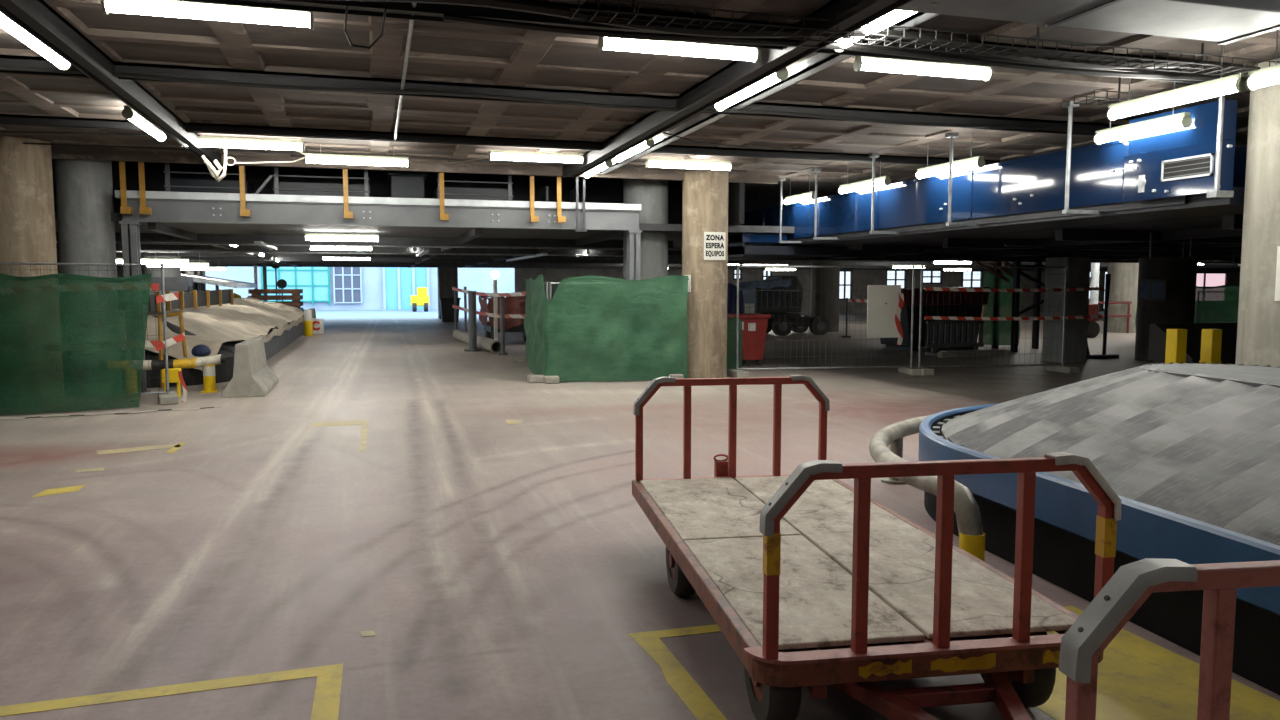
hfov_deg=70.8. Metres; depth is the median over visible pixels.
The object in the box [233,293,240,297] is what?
bag
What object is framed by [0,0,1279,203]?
ceiling
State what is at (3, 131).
power cable
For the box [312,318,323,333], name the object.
sign
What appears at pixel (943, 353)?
timber beam
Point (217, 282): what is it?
chute
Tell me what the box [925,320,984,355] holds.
barrier
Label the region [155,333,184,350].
barrier tape
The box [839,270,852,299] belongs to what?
window
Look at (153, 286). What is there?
barrier tape
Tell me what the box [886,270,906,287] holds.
window
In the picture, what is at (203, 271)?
steel post
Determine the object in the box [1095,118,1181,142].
diffuser
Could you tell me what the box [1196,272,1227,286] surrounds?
window
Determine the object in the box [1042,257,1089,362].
square column
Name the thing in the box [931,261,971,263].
ceiling light
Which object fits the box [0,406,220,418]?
tape
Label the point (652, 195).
round column
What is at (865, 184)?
diffuser
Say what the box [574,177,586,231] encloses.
bracket
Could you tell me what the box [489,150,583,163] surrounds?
ceiling light
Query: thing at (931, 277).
window
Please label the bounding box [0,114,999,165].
beam
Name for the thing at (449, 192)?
conveyor
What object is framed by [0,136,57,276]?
round column
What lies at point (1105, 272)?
window
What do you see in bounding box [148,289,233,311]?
board
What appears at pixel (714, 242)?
sign board
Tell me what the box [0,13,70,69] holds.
ceiling light
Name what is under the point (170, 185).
conveyor
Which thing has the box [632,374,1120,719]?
cart
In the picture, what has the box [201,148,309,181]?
coiled cable
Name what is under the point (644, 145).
diffuser
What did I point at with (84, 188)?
round column
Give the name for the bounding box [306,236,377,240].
diffuser
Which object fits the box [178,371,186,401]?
barrier tape
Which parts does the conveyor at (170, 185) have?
rail, rail, panel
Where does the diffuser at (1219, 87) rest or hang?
attached to the ceiling light at (1220, 86)
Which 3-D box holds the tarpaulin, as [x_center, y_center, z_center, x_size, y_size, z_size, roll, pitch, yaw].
[-9.448,-0.905,24.221,0.038,0.220,16.800,-1,5,-16]
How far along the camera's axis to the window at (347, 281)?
58.77 m
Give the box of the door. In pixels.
[382,267,429,309]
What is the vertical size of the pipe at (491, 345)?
0.320 m
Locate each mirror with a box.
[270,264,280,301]
[277,279,286,301]
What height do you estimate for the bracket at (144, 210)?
0.900 m
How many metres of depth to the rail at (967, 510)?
5.54 m
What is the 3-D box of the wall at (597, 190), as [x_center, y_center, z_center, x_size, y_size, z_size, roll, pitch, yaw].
[3.951,-2.424,7.778,40.100,1.360,27.200,-1,5,-16]
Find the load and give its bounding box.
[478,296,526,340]
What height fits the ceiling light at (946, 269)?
0.158 m
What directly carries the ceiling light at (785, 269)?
hanging from the wall at (149, 231)
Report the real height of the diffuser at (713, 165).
0.084 m
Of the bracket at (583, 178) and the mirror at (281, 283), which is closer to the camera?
the bracket at (583, 178)
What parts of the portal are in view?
post, post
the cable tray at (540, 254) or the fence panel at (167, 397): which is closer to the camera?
the fence panel at (167, 397)
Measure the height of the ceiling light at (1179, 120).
0.468 m
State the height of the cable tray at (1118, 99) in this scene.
0.246 m
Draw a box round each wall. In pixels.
[52,159,784,224]
[55,212,1240,271]
[57,266,1239,313]
[205,266,514,309]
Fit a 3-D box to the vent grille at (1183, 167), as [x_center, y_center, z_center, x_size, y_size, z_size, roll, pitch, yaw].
[5.198,-1.827,8.555,0.013,0.160,0.560,-1,5,-16]
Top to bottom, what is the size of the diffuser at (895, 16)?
0.084 m
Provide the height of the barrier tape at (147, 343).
0.154 m
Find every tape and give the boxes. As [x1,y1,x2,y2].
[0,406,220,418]
[145,341,161,346]
[150,283,158,289]
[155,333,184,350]
[156,292,178,302]
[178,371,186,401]
[452,287,525,296]
[452,304,524,317]
[895,293,903,344]
[924,315,1101,319]
[925,287,1102,291]
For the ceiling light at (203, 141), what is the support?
attached to the ceiling
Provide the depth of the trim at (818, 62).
8.54 m
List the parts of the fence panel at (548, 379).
frame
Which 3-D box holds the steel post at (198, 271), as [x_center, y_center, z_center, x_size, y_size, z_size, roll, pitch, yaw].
[-16.639,-2.409,33.992,0.300,2.455,0.300,-1,5,-16]
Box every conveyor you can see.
[117,277,192,290]
[163,164,253,193]
[273,167,369,196]
[387,173,426,197]
[433,173,512,200]
[540,186,578,201]
[728,95,1246,246]
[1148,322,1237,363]
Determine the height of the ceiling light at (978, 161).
0.468 m
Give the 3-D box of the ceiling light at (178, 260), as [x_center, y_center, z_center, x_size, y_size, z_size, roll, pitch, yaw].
[-11.621,-2.521,21.451,1.600,0.478,0.116,-1,5,-16]
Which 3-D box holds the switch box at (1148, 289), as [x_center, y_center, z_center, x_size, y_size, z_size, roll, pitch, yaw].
[10.976,-1.506,19.283,0.065,0.460,0.600,-3,6,-34]
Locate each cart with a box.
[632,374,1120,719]
[1059,558,1279,719]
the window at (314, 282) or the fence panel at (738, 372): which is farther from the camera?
the window at (314, 282)
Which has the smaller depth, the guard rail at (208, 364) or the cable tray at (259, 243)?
the guard rail at (208, 364)
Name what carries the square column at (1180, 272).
on the floor
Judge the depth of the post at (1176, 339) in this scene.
11.62 m
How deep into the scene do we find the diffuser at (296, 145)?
11.87 m
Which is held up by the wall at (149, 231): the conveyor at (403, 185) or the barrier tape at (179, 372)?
the conveyor at (403, 185)
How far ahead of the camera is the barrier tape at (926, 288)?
16.83 m
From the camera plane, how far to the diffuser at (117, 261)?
21.48 m
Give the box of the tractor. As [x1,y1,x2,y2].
[743,276,829,335]
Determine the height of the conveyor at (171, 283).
1.850 m
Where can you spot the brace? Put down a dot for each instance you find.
(270, 176)
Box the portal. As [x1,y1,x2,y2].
[115,190,641,391]
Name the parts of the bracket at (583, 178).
rod, rod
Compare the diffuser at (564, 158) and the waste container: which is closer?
the diffuser at (564, 158)
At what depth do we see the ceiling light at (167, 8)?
6.07 m
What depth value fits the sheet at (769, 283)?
29.15 m
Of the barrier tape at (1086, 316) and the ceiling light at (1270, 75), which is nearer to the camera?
the ceiling light at (1270, 75)
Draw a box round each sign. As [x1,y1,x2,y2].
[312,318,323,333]
[744,304,754,312]
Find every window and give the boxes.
[261,267,330,305]
[333,267,361,302]
[733,269,741,279]
[762,269,771,279]
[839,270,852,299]
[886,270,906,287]
[923,270,942,283]
[962,270,982,286]
[1102,271,1106,309]
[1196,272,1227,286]
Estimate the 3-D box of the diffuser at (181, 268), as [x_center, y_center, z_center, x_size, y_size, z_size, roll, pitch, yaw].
[-15.041,-3.120,30.849,1.560,0.084,0.110,-1,5,-16]
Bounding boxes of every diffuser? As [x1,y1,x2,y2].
[116,260,187,263]
[128,113,165,140]
[147,264,207,266]
[181,268,225,269]
[186,140,301,150]
[306,157,407,166]
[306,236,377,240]
[491,154,582,162]
[584,163,607,177]
[616,141,647,160]
[649,161,730,169]
[766,269,794,270]
[784,194,810,203]
[838,10,916,47]
[839,179,884,193]
[916,160,977,177]
[945,269,970,270]
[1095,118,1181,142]
[1108,80,1237,118]
[1248,71,1279,88]
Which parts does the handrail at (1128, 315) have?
post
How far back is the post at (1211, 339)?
12.04 m
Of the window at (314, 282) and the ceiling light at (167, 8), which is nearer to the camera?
the ceiling light at (167, 8)
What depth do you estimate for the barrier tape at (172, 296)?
12.61 m
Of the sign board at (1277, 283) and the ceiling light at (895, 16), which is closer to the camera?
the ceiling light at (895, 16)
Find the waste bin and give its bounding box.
[438,298,460,321]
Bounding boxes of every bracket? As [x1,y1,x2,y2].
[119,161,132,213]
[138,162,151,214]
[239,165,250,216]
[343,169,352,218]
[439,172,448,220]
[530,175,538,221]
[557,176,565,222]
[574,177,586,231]
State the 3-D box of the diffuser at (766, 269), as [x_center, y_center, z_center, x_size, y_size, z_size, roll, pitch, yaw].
[6.446,-4.155,41.348,1.460,0.084,0.110,-1,5,-16]
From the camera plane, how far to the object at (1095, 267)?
29.84 m
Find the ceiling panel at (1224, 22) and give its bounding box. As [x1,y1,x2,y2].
[896,0,1279,44]
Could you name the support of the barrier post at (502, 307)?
on the floor
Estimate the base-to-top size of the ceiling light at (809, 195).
0.468 m
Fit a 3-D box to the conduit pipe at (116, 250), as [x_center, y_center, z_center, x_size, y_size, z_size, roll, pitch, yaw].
[-6.229,-2.673,22.604,13.000,0.040,0.040,-1,5,-16]
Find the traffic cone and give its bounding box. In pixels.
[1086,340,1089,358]
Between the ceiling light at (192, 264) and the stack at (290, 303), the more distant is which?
the stack at (290, 303)
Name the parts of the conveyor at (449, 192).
panel, rail, rail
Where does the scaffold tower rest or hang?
on the floor
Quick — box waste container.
[880,287,990,350]
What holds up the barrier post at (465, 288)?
on the floor
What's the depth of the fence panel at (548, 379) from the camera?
15.25 m
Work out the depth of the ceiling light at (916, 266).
35.88 m
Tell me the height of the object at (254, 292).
0.240 m
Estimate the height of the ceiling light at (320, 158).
0.278 m
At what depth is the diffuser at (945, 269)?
41.68 m
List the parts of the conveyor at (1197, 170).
panel, panel, hanger rod, hanger rod, panel, hanger rod, panel, hanger rod, rail, panel, hanger rod, warning plate, motor, vent frame, hanger rod, panel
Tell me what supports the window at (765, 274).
in the wall at (860, 277)
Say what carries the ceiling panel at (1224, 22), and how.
attached to the ceiling
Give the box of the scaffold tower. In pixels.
[976,261,1044,351]
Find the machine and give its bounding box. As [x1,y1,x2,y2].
[410,287,428,311]
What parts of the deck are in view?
drop rod, drop rod, drop rod, drop rod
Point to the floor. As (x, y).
(406, 525)
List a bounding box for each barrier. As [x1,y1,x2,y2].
[221,337,277,397]
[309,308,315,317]
[841,298,866,337]
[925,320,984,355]
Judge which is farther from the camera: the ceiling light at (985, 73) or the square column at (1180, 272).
the square column at (1180, 272)
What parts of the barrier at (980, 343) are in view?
rail, rail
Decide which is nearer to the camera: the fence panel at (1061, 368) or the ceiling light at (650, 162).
the ceiling light at (650, 162)
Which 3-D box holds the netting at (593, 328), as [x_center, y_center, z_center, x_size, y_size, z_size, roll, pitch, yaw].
[-0.996,-0.715,17.323,2.454,1.808,4.625,-1,5,-16]
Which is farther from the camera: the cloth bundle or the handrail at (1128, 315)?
the handrail at (1128, 315)
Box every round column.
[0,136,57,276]
[54,159,116,277]
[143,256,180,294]
[623,179,667,279]
[682,170,727,377]
[811,261,839,331]
[1107,263,1138,332]
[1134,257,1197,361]
[1235,58,1279,366]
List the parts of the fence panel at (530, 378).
frame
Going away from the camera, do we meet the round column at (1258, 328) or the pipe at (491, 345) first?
the round column at (1258, 328)
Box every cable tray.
[254,241,276,249]
[416,249,428,256]
[506,253,547,260]
[570,0,1279,75]
[1074,77,1180,109]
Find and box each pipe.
[56,241,681,249]
[116,250,622,256]
[394,3,416,139]
[453,329,500,353]
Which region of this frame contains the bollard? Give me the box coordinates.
[303,310,312,335]
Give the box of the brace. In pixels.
[254,174,272,193]
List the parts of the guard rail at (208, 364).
rail, post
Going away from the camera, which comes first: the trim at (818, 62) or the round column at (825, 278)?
the trim at (818, 62)
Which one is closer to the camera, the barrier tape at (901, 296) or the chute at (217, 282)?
the barrier tape at (901, 296)
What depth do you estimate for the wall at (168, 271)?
26.98 m
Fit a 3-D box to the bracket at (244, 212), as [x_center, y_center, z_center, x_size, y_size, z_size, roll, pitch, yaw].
[-6.046,-2.652,13.763,0.135,0.900,0.120,-1,5,-16]
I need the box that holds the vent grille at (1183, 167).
[1163,156,1213,178]
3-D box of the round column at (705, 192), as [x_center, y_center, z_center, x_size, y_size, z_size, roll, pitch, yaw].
[1.144,-1.473,15.866,0.800,3.600,0.800,-1,5,-16]
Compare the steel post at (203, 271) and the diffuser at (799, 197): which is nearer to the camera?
the diffuser at (799, 197)
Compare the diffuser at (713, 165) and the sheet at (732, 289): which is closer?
the diffuser at (713, 165)
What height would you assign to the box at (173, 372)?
0.420 m
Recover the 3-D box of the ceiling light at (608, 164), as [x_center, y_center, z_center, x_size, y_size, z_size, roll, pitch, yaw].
[-0.684,-3.060,14.405,0.116,0.143,1.500,-1,5,-16]
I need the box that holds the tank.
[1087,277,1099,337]
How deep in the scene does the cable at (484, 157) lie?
12.89 m
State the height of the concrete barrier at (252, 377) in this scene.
0.780 m
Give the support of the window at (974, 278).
in the wall at (860, 277)
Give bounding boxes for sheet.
[727,283,744,312]
[736,278,790,293]
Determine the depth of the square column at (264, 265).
38.86 m
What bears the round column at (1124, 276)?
on the floor
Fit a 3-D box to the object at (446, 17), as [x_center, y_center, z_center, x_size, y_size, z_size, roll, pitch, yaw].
[1.928,-2.365,6.951,6.753,0.103,0.130,-1,5,-16]
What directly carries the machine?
on the floor
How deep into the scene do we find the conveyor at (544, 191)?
16.28 m
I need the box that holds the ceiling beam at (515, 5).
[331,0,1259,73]
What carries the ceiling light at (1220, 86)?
hanging from the ceiling
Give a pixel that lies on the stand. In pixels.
(160, 336)
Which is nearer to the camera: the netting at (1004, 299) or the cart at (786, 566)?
the cart at (786, 566)
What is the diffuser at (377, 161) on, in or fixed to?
attached to the ceiling light at (320, 158)
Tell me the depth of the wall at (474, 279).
59.52 m
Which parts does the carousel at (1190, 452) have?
plate, plate, plate, plate, plate, plate, plate, plate, plate, plate, plate, plate, plate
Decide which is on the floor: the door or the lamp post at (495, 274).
the lamp post at (495, 274)
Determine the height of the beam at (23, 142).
0.021 m
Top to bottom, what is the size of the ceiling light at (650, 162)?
0.143 m
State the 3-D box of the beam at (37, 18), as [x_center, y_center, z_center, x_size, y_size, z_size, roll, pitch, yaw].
[-3.375,-2.156,3.473,0.160,0.180,20.900,-1,5,-16]
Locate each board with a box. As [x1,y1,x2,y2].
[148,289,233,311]
[684,275,690,291]
[704,232,725,259]
[867,285,900,337]
[1274,246,1279,300]
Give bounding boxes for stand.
[157,311,187,388]
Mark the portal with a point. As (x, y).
(167, 207)
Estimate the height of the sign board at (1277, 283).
0.473 m
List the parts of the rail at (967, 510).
post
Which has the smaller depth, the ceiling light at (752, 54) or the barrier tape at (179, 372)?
the ceiling light at (752, 54)
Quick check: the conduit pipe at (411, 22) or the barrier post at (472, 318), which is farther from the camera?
the barrier post at (472, 318)
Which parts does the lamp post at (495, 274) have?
lamp globe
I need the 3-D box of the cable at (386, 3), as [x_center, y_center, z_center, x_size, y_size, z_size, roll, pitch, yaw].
[-1.784,-2.228,5.880,0.291,0.399,0.084,-1,5,-10]
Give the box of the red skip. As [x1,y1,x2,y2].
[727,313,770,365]
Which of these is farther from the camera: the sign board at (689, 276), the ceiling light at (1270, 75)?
the sign board at (689, 276)
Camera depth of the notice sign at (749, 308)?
29.07 m
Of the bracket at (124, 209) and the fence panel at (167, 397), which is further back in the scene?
the bracket at (124, 209)
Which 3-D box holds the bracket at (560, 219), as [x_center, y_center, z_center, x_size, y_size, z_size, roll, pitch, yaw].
[-1.329,-2.768,15.158,0.135,0.900,0.120,-1,5,-16]
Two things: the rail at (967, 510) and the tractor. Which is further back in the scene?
the tractor
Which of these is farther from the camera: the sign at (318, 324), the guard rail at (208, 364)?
the sign at (318, 324)
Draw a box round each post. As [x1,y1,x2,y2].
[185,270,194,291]
[197,270,200,290]
[202,270,205,290]
[254,265,257,288]
[454,287,456,329]
[464,287,466,331]
[464,291,481,351]
[490,269,499,340]
[498,298,507,354]
[1087,274,1118,358]
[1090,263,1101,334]
[1165,329,1186,362]
[1199,329,1221,363]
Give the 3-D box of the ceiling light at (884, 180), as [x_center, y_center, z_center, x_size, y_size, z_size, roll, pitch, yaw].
[3.500,-2.897,14.094,0.116,0.468,1.400,-1,5,-16]
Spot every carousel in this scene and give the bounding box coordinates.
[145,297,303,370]
[145,316,303,387]
[918,362,1279,694]
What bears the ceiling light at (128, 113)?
attached to the ceiling
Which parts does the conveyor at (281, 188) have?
rail, panel, rail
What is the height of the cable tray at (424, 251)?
0.055 m
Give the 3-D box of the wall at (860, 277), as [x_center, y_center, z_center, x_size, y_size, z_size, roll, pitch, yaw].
[11.811,-4.085,51.430,80.000,2.900,0.200,-1,5,-16]
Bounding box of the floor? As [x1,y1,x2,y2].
[0,309,1279,719]
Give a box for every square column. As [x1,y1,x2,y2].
[263,264,267,301]
[437,268,457,318]
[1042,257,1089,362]
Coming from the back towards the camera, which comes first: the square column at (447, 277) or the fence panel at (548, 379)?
the square column at (447, 277)
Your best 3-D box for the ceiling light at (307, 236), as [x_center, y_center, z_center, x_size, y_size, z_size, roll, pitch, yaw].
[-5.458,-2.259,16.504,1.300,0.178,0.116,-1,5,-16]
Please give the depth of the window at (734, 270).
49.37 m
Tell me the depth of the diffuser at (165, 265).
25.23 m
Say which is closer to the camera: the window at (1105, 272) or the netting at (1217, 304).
the netting at (1217, 304)
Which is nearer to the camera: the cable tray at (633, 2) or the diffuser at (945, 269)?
the cable tray at (633, 2)
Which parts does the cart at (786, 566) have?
rail, rail, rail, rail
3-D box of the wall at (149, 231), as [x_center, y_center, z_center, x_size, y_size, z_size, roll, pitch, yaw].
[19.378,-3.113,25.922,80.000,0.280,53.000,-1,5,-16]
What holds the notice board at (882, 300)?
attached to the fence panel at (738, 372)
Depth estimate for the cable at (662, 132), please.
12.08 m
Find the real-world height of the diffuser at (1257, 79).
0.084 m
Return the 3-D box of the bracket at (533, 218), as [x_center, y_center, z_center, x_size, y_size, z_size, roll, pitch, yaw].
[-1.768,-2.757,15.028,0.135,0.900,0.120,-1,5,-16]
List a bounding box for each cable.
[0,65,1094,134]
[0,130,168,136]
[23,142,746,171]
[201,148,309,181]
[344,2,387,48]
[409,157,488,163]
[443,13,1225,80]
[662,132,842,150]
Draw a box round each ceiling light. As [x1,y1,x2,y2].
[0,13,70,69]
[101,0,313,29]
[116,252,189,264]
[122,105,165,141]
[146,252,209,266]
[180,136,303,151]
[181,266,226,270]
[304,232,378,241]
[305,144,408,167]
[310,246,371,249]
[322,257,370,259]
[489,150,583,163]
[584,160,612,178]
[598,37,759,62]
[615,137,654,161]
[645,158,731,170]
[714,68,788,111]
[765,268,795,270]
[783,176,814,204]
[834,3,937,52]
[838,162,890,193]
[853,56,992,80]
[891,265,924,268]
[915,133,984,178]
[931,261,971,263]
[942,268,970,270]
[1093,82,1191,144]
[1106,45,1246,120]
[1245,30,1279,90]
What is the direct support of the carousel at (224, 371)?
on the floor
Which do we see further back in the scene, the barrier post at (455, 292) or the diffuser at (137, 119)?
the barrier post at (455, 292)
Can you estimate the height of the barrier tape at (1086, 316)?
0.090 m
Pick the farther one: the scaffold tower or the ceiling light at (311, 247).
the scaffold tower
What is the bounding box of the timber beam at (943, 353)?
[937,349,1007,357]
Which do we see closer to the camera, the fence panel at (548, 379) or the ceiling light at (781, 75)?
the ceiling light at (781, 75)
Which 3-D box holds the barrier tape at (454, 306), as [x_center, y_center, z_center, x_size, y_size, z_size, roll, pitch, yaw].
[-3.905,-1.244,23.331,0.003,0.236,8.089,-2,5,-25]
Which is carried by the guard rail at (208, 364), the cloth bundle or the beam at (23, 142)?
the cloth bundle
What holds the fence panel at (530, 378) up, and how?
on the floor
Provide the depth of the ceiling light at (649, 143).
12.17 m
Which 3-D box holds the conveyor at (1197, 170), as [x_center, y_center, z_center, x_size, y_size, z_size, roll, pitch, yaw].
[4.055,-2.540,14.225,1.640,1.200,12.523,-1,5,-16]
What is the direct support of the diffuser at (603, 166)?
attached to the ceiling light at (608, 164)
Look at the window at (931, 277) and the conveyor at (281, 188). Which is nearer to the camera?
the conveyor at (281, 188)
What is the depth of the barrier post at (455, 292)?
29.70 m
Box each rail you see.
[143,354,225,392]
[869,415,984,561]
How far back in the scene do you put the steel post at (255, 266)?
36.66 m
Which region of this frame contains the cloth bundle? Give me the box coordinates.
[191,344,210,356]
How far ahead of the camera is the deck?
14.75 m
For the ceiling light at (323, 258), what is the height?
0.178 m
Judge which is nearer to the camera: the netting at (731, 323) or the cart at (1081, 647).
the cart at (1081, 647)
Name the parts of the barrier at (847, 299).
post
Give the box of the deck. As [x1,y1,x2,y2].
[781,213,1242,265]
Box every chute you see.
[181,274,256,291]
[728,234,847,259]
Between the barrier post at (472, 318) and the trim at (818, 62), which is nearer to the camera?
the trim at (818, 62)
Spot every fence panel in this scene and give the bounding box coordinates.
[0,262,178,404]
[513,282,567,382]
[544,282,682,383]
[727,265,921,377]
[912,266,1079,375]
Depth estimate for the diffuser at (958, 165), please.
12.05 m
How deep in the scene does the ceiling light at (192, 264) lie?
25.28 m
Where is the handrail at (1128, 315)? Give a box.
[1089,301,1131,332]
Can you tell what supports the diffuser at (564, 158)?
attached to the ceiling light at (493, 154)
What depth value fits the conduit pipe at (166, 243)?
18.18 m
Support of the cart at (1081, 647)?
on the floor
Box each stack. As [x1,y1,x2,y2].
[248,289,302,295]
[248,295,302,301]
[275,301,302,307]
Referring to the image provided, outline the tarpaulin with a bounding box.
[258,317,303,341]
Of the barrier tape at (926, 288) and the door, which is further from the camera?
the door
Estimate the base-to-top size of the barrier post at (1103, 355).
1.901 m
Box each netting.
[0,273,151,414]
[524,274,687,381]
[727,316,741,371]
[983,270,1020,344]
[1135,284,1239,325]
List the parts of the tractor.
door, door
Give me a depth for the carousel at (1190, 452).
4.89 m
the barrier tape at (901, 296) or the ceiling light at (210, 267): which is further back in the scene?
the ceiling light at (210, 267)
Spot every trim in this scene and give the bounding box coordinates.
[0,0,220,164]
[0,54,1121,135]
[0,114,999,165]
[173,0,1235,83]
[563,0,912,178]
[597,12,939,174]
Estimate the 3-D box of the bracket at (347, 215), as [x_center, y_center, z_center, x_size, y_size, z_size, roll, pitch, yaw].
[-4.606,-2.688,14.189,0.135,0.900,0.120,-1,5,-16]
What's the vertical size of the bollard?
0.850 m
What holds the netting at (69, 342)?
attached to the fence panel at (167, 397)

